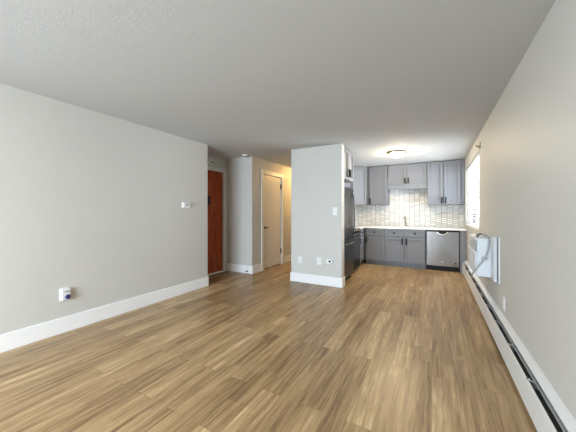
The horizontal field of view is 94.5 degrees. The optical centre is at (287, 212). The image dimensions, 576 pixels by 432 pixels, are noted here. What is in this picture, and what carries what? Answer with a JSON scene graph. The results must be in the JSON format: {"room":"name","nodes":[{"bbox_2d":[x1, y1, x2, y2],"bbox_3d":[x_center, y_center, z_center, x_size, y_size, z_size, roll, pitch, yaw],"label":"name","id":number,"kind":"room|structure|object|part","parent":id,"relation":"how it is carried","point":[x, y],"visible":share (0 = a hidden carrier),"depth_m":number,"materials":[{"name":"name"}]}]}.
{"room":"empty living room","nodes":[
{"label":"empty living room","id":0,"kind":"room"},
{"bbox_2d":[0,83,207,334],"bbox_3d":[-3.128,0.050,2.156,0.680,2.440,5.960,0,0,29],"label":"wall","id":1,"kind":"structure","parent":0,"point":[91,201],"depth_m":3.02,"materials":[{"name":"grey paint"}]},
{"bbox_2d":[59,287,68,301],"bbox_3d":[-2.370,0.865,2.818,0.010,0.140,0.085,0,0,29],"label":"wall outlet","id":2,"kind":"object","parent":1,"relation":"attached to","point":[60,289],"visible":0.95,"depth_m":2.79,"materials":[{"name":"white plastic"}]},
{"bbox_2d":[62,288,70,300],"bbox_3d":[-2.344,0.865,2.815,0.039,0.116,0.076,0,0,29],"label":"night light","id":3,"kind":"object","parent":2,"relation":"attached to","point":[66,293],"visible":1,"depth_m":2.81,"materials":[{"name":"white plastic"}]},
{"bbox_2d":[0,276,208,352],"bbox_3d":[-2.985,1.188,2.172,0.475,0.165,5.825,0,0,29],"label":"baseboard","id":4,"kind":"structure","parent":1,"relation":"attached to","point":[28,335],"depth_m":3.01,"materials":[{"name":"white wood"}]},
{"bbox_2d":[182,202,189,207],"bbox_3d":[-1.602,-0.115,4.187,0.034,0.090,0.150,0,0,29],"label":"thermostat","id":5,"kind":"object","parent":1,"relation":"attached to","point":[184,204],"visible":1,"depth_m":4.16,"materials":[{"name":"white plastic"}]},
{"bbox_2d":[208,155,225,270],"bbox_3d":[-1.671,0.050,5.381,0.120,2.440,1.095,0,0,29],"label":"wall","id":6,"kind":"structure","parent":0,"point":[219,162],"depth_m":5.73,"materials":[{"name":"grey paint"}]},
{"bbox_2d":[208,158,213,164],"bbox_3d":[-1.570,-1.035,5.391,0.047,0.110,0.150,0,0,29],"label":"door chime","id":7,"kind":"object","parent":6,"relation":"attached to","point":[210,161],"visible":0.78,"depth_m":5.38,"materials":[{"name":"white plastic"}]},
{"bbox_2d":[208,166,226,273],"bbox_3d":[-1.622,0.163,5.356,0.110,2.215,1.088,0,0,29],"label":"door","id":8,"kind":"structure","parent":6,"relation":"in","point":[215,181],"depth_m":5.60,"materials":[{"name":"brown wood"}]},
{"bbox_2d":[226,156,255,265],"bbox_3d":[-1.072,0.050,5.745,0.820,2.440,0.120,0,0,29],"label":"wall","id":9,"kind":"structure","parent":0,"point":[241,171],"depth_m":5.63,"materials":[{"name":"grey paint"}]},
{"bbox_2d":[227,263,260,273],"bbox_3d":[-0.955,1.188,5.786,0.685,0.165,0.335,0,0,29],"label":"baseboard","id":10,"kind":"structure","parent":9,"relation":"attached to","point":[230,267],"depth_m":5.62,"materials":[{"name":"white wood"}]},
{"bbox_2d":[0,260,536,431],"bbox_3d":[-0.090,1.330,3.360,5.200,0.120,11.200,0,0,29],"label":"floor","id":11,"kind":"structure","parent":0,"point":[393,348],"depth_m":2.21,"materials":[{"name":"wood"}]},
{"bbox_2d":[344,187,354,280],"bbox_3d":[0.831,0.394,5.125,0.812,1.752,0.680,0,0,29],"label":"refrigerator","id":12,"kind":"object","parent":11,"relation":"on","point":[349,199],"visible":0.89,"depth_m":4.94,"materials":[{"name":"grey metal"}]},
{"bbox_3d":[1.104,0.850,4.974,0.065,0.690,0.674,0,0,29],"label":"freezer drawer","id":13,"kind":"part","parent":12,"relation":"part of","materials":[{"name":"silver metal"}]},
{"bbox_3d":[1.104,0.015,4.974,0.065,0.960,0.674,0,0,29],"label":"door","id":14,"kind":"part","parent":12,"relation":"part of","materials":[{"name":"silver metal"}]},
{"bbox_3d":[1.271,0.040,5.156,0.067,0.818,0.024,0,0,29],"label":"handle","id":15,"kind":"part","parent":12,"relation":"part of","materials":[{"name":"silver metal"}]},
{"bbox_2d":[353,228,361,269],"bbox_3d":[1.201,0.790,5.863,0.707,0.880,0.760,0,0,29],"label":"range","id":16,"kind":"object","parent":11,"relation":"on","point":[356,237],"visible":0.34,"depth_m":5.74,"materials":[{"name":"grey metal"}]},
{"bbox_3d":[1.444,1.113,5.729,0.038,0.165,0.750,0,0,29],"label":"storage drawer","id":17,"kind":"part","parent":16,"relation":"part of","materials":[{"name":"black metal"}]},
{"bbox_3d":[1.446,0.750,5.728,0.043,0.540,0.750,0,0,29],"label":"oven door","id":18,"kind":"part","parent":16,"relation":"part of","materials":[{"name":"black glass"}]},
{"bbox_2d":[360,229,363,263],"bbox_3d":[1.486,0.827,6.471,0.680,0.887,0.530,0,0,29],"label":"base cabinet","id":19,"kind":"object","parent":11,"relation":"on","point":[362,230],"visible":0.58,"depth_m":6.40,"materials":[{"name":"grey paint"}]},
{"bbox_2d":[365,228,384,264],"bbox_3d":[2.236,0.827,6.703,0.450,0.887,0.660,0,0,29],"label":"base cabinet","id":20,"kind":"object","parent":11,"relation":"on","point":[374,237],"visible":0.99,"depth_m":6.46,"materials":[{"name":"grey paint"}]},
{"bbox_3d":[2.100,0.478,6.457,0.426,0.164,0.022,0,0,29],"label":"drawer","id":21,"kind":"part","parent":20,"relation":"part of","materials":[{"name":"grey paint"}]},
{"bbox_3d":[2.100,0.867,6.457,0.426,0.577,0.022,0,0,29],"label":"door","id":22,"kind":"part","parent":20,"relation":"part of","materials":[{"name":"grey paint"}]},
{"bbox_2d":[384,229,425,268],"bbox_3d":[2.818,0.827,6.382,0.880,0.887,0.660,0,0,29],"label":"base cabinet","id":23,"kind":"object","parent":11,"relation":"on","point":[402,247],"visible":1,"depth_m":6.12,"materials":[{"name":"grey paint"}]},
{"bbox_3d":[2.492,0.478,6.241,0.421,0.164,0.022,0,0,29],"label":"drawer","id":24,"kind":"part","parent":23,"relation":"part of","materials":[{"name":"grey paint"}]},
{"bbox_3d":[2.492,0.867,6.241,0.421,0.577,0.022,0,0,29],"label":"door","id":25,"kind":"part","parent":23,"relation":"part of","materials":[{"name":"grey paint"}]},
{"bbox_2d":[353,225,465,230],"bbox_3d":[2.533,0.360,6.256,2.760,0.041,1.174,0,0,29],"label":"countertop","id":26,"kind":"structure","parent":23,"relation":"on","point":[356,226],"depth_m":6.10,"materials":[{"name":"white stone"}]},
{"bbox_3d":[2.873,0.478,6.031,0.421,0.164,0.022,0,0,29],"label":"drawer","id":27,"kind":"part","parent":23,"relation":"part of","materials":[{"name":"grey paint"}]},
{"bbox_3d":[2.873,0.867,6.031,0.421,0.577,0.022,0,0,29],"label":"door","id":28,"kind":"part","parent":23,"relation":"part of","materials":[{"name":"grey paint"}]},
{"bbox_2d":[426,230,459,271],"bbox_3d":[3.471,0.827,5.989,0.632,0.886,0.638,0,0,29],"label":"dishwasher","id":29,"kind":"object","parent":11,"relation":"on","point":[442,246],"visible":0.99,"depth_m":5.74,"materials":[{"name":"grey metal"}]},
{"bbox_3d":[3.374,1.220,5.814,0.632,0.100,0.020,0,0,29],"label":"kick plate","id":30,"kind":"part","parent":29,"relation":"part of","materials":[{"name":"black metal"}]},
{"bbox_2d":[460,231,465,272],"bbox_3d":[3.817,0.827,5.843,0.100,0.887,0.600,0,0,29],"label":"end panel","id":31,"kind":"object","parent":11,"relation":"on","point":[462,233],"visible":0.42,"depth_m":5.59,"materials":[{"name":"grey paint"}]},
{"bbox_2d":[256,157,290,264],"bbox_3d":[0.138,0.050,7.216,0.120,2.440,3.625,0,0,29],"label":"wall","id":32,"kind":"structure","parent":0,"point":[260,163],"depth_m":6.51,"materials":[{"name":"grey paint"}]},
{"bbox_2d":[261,169,283,270],"bbox_3d":[-0.354,0.163,6.212,0.086,2.215,0.980,0,0,29],"label":"door","id":33,"kind":"structure","parent":32,"relation":"in","point":[271,250],"depth_m":6.17,"materials":[{"name":"white paint"},{"name":"black metal"}]},
{"bbox_2d":[284,255,290,262],"bbox_3d":[0.484,1.188,7.705,0.015,0.165,2.435,0,0,29],"label":"baseboard","id":34,"kind":"structure","parent":32,"relation":"attached to","point":[286,258],"depth_m":6.79,"materials":[{"name":"white wood"}]},
{"bbox_2d":[0,0,555,167],"bbox_3d":[-0.090,-1.230,3.360,5.200,0.120,11.200,0,0,29],"label":"ceiling","id":35,"kind":"structure","parent":0,"point":[267,80],"depth_m":2.12,"materials":[{"name":"grey paint"}]},
{"bbox_2d":[388,150,405,157],"bbox_3d":[2.097,-1.105,5.124,0.322,0.130,0.322,0,0,29],"label":"ceiling light","id":36,"kind":"object","parent":35,"relation":"attached to","point":[398,153],"visible":1,"depth_m":5.04,"materials":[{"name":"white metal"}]},
{"bbox_3d":[2.097,-1.101,5.124,0.245,0.078,0.245,0,0,29],"label":"lamp shade","id":37,"kind":"part","parent":36,"relation":"part of","materials":[{"name":"white glass"}]},
{"bbox_2d":[291,143,343,277],"bbox_3d":[0.519,0.050,4.789,0.968,2.440,0.150,0,0,29],"label":"wall partition","id":38,"kind":"structure","parent":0,"point":[317,173],"depth_m":4.70,"materials":[{"name":"grey paint"}]},
{"bbox_2d":[290,272,344,287],"bbox_3d":[0.848,1.188,5.387,0.998,0.165,1.545,0,0,29],"label":"baseboard","id":39,"kind":"structure","parent":38,"relation":"attached to","point":[298,277],"depth_m":4.68,"materials":[{"name":"white wood"}]},
{"bbox_2d":[317,257,320,264],"bbox_3d":[0.547,0.855,4.682,0.085,0.130,0.010,0,0,29],"label":"wall outlet","id":40,"kind":"object","parent":38,"relation":"attached to","point":[318,258],"visible":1,"depth_m":4.68,"materials":[{"name":"white plastic"}]},
{"bbox_2d":[326,259,332,263],"bbox_3d":[0.720,0.845,4.579,0.133,0.085,0.023,0,0,29],"label":"cable plate","id":41,"kind":"object","parent":38,"relation":"attached to","point":[328,261],"visible":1,"depth_m":4.58,"materials":[{"name":"white plastic"}]},
{"bbox_2d":[333,207,336,214],"bbox_3d":[0.802,-0.020,4.541,0.080,0.135,0.010,0,0,29],"label":"light switch","id":42,"kind":"object","parent":38,"relation":"attached to","point":[334,208],"visible":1,"depth_m":4.54,"materials":[{"name":"white plastic"}]},
{"bbox_2d":[362,225,429,259],"bbox_3d":[2.850,0.050,6.838,2.775,2.440,0.150,0,0,29],"label":"wall","id":43,"kind":"structure","parent":0,"point":[383,225],"depth_m":7.18,"materials":[{"name":"grey paint"}]},
{"bbox_2d":[352,167,368,204],"bbox_3d":[1.761,-0.678,6.982,0.708,0.967,0.629,0,0,29],"label":"upper cabinet","id":44,"kind":"object","parent":43,"relation":"attached to","point":[359,173],"depth_m":6.78,"materials":[{"name":"grey paint"}]},
{"bbox_3d":[2.117,-0.678,6.959,0.062,0.967,0.326,0,0,29],"label":"filler strip","id":45,"kind":"part","parent":44,"relation":"part of","materials":[{"name":"grey wood"}]},
{"bbox_2d":[369,166,389,204],"bbox_3d":[2.330,-0.678,6.805,0.455,0.967,0.390,0,0,29],"label":"upper cabinet","id":46,"kind":"object","parent":43,"relation":"attached to","point":[379,194],"visible":0.99,"depth_m":6.68,"materials":[{"name":"grey paint"}]},
{"bbox_2d":[388,163,426,189],"bbox_3d":[2.907,-0.864,6.487,0.860,0.597,0.390,0,0,29],"label":"upper cabinet","id":47,"kind":"object","parent":43,"relation":"attached to","point":[404,176],"visible":0.99,"depth_m":6.34,"materials":[{"name":"grey paint"}]},
{"bbox_3d":[2.651,-0.920,6.462,0.411,0.459,0.022,0,0,29],"label":"door","id":48,"kind":"part","parent":47,"relation":"part of","materials":[{"name":"grey paint"}]},
{"bbox_3d":[3.023,-0.920,6.257,0.411,0.459,0.022,0,0,29],"label":"door","id":49,"kind":"part","parent":47,"relation":"part of","materials":[{"name":"grey paint"}]},
{"bbox_2d":[353,188,463,226],"bbox_3d":[2.812,-0.196,6.769,2.775,1.068,0.009,0,0,29],"label":"backsplash","id":50,"kind":"structure","parent":43,"relation":"attached to","point":[411,204],"depth_m":6.64,"materials":[{"name":"tile"}]},
{"bbox_2d":[427,159,464,204],"bbox_3d":[3.607,-0.668,6.102,0.734,0.987,0.390,0,0,29],"label":"upper cabinet","id":51,"kind":"object","parent":43,"relation":"attached to","point":[443,177],"depth_m":5.96,"materials":[{"name":"grey paint"}]},
{"bbox_3d":[3.363,-0.665,6.070,0.314,0.969,0.022,0,0,29],"label":"door","id":52,"kind":"part","parent":51,"relation":"part of","materials":[{"name":"grey paint"}]},
{"bbox_3d":[3.650,-0.665,5.912,0.314,0.969,0.022,0,0,29],"label":"door","id":53,"kind":"part","parent":51,"relation":"part of","materials":[{"name":"grey paint"}]},
{"bbox_3d":[3.913,-0.668,5.965,0.067,0.987,0.334,0,0,29],"label":"filler strip","id":54,"kind":"part","parent":51,"relation":"part of","materials":[{"name":"grey wood"}]},
{"bbox_2d":[464,0,575,419],"bbox_3d":[1.746,0.050,1.801,0.150,2.440,10.040,0,0,29],"label":"wall","id":55,"kind":"structure","parent":0,"point":[527,152],"depth_m":1.69,"materials":[{"name":"grey paint"}]},
{"bbox_2d":[467,189,478,229],"bbox_3d":[3.396,-0.330,4.819,0.130,1.200,1.980,0,0,29],"label":"window","id":56,"kind":"structure","parent":55,"relation":"in","point":[474,212],"depth_m":5.13,"materials":[{"name":"white"}]},
{"bbox_2d":[467,154,478,228],"bbox_3d":[3.373,-0.337,4.832,0.062,1.181,1.960,0,0,29],"label":"window blind","id":57,"kind":"object","parent":56,"relation":"attached to","point":[473,169],"visible":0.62,"depth_m":4.81,"materials":[{"name":"white"}]},
{"bbox_3d":[3.430,-0.330,4.801,0.006,1.120,1.900,0,0,29],"label":"pane","id":58,"kind":"part","parent":56,"relation":"part of","materials":[{"name":"clear glass"}]},
{"bbox_2d":[468,233,499,283],"bbox_3d":[2.443,0.642,3.428,0.198,0.799,1.543,0,0,29],"label":"air conditioner","id":59,"kind":"object","parent":55,"relation":"attached to","point":[484,251],"visible":1,"depth_m":3.04,"materials":[{"name":"white plastic"}]},
{"bbox_2d":[469,237,476,249],"bbox_3d":[2.342,0.383,3.373,0.016,0.115,0.610,0,0,29],"label":"grille","id":60,"kind":"object","parent":59,"relation":"attached to","point":[473,240],"depth_m":3.27,"materials":[{"name":"white"}]},
{"bbox_3d":[2.341,0.600,3.374,0.018,0.260,0.650,0,0,29],"label":"panel","id":61,"kind":"part","parent":59,"relation":"part of","materials":[{"name":"white plastic"}]},
{"bbox_3d":[2.499,0.643,3.571,0.159,0.797,1.238,0,0,29],"label":"power cord","id":62,"kind":"part","parent":59,"relation":"part of","materials":[{"name":"grey plastic"}]},
{"bbox_2d":[462,260,575,431],"bbox_3d":[1.683,1.127,1.927,0.080,0.286,8.200,0,0,29],"label":"baseboard heater","id":63,"kind":"object","parent":55,"relation":"attached to","point":[546,409],"visible":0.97,"depth_m":1.82,"materials":[{"name":"white metal"}]},
{"bbox_3d":[1.084,0.050,6.664,0.150,2.440,3.680,0,0,29],"label":"wall","id":64,"kind":"structure","parent":0,"visible":0},
{"bbox_2d":[344,182,351,188],"bbox_3d":[1.148,-0.776,6.189,0.380,0.772,1.350,0,0,29],"label":"upper cabinet","id":65,"kind":"object","parent":64,"relation":"attached to","point":[349,185],"visible":0.02,"depth_m":6.52,"materials":[{"name":"paint"}]},
{"bbox_2d":[344,148,352,182],"bbox_3d":[0.814,-0.881,5.146,0.800,0.562,0.700,0,0,29],"label":"upper cabinet","id":66,"kind":"object","parent":64,"relation":"attached to","point":[348,156],"visible":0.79,"depth_m":4.98,"materials":[{"name":"grey paint"}]},
{"bbox_3d":[1.038,-0.878,4.826,0.022,0.544,0.331,0,0,29],"label":"door","id":67,"kind":"part","parent":66,"relation":"part of","materials":[{"name":"grey paint"}]},
{"bbox_3d":[1.204,-0.878,5.128,0.022,0.544,0.331,0,0,29],"label":"door","id":68,"kind":"part","parent":66,"relation":"part of","materials":[{"name":"grey paint"}]}
]}

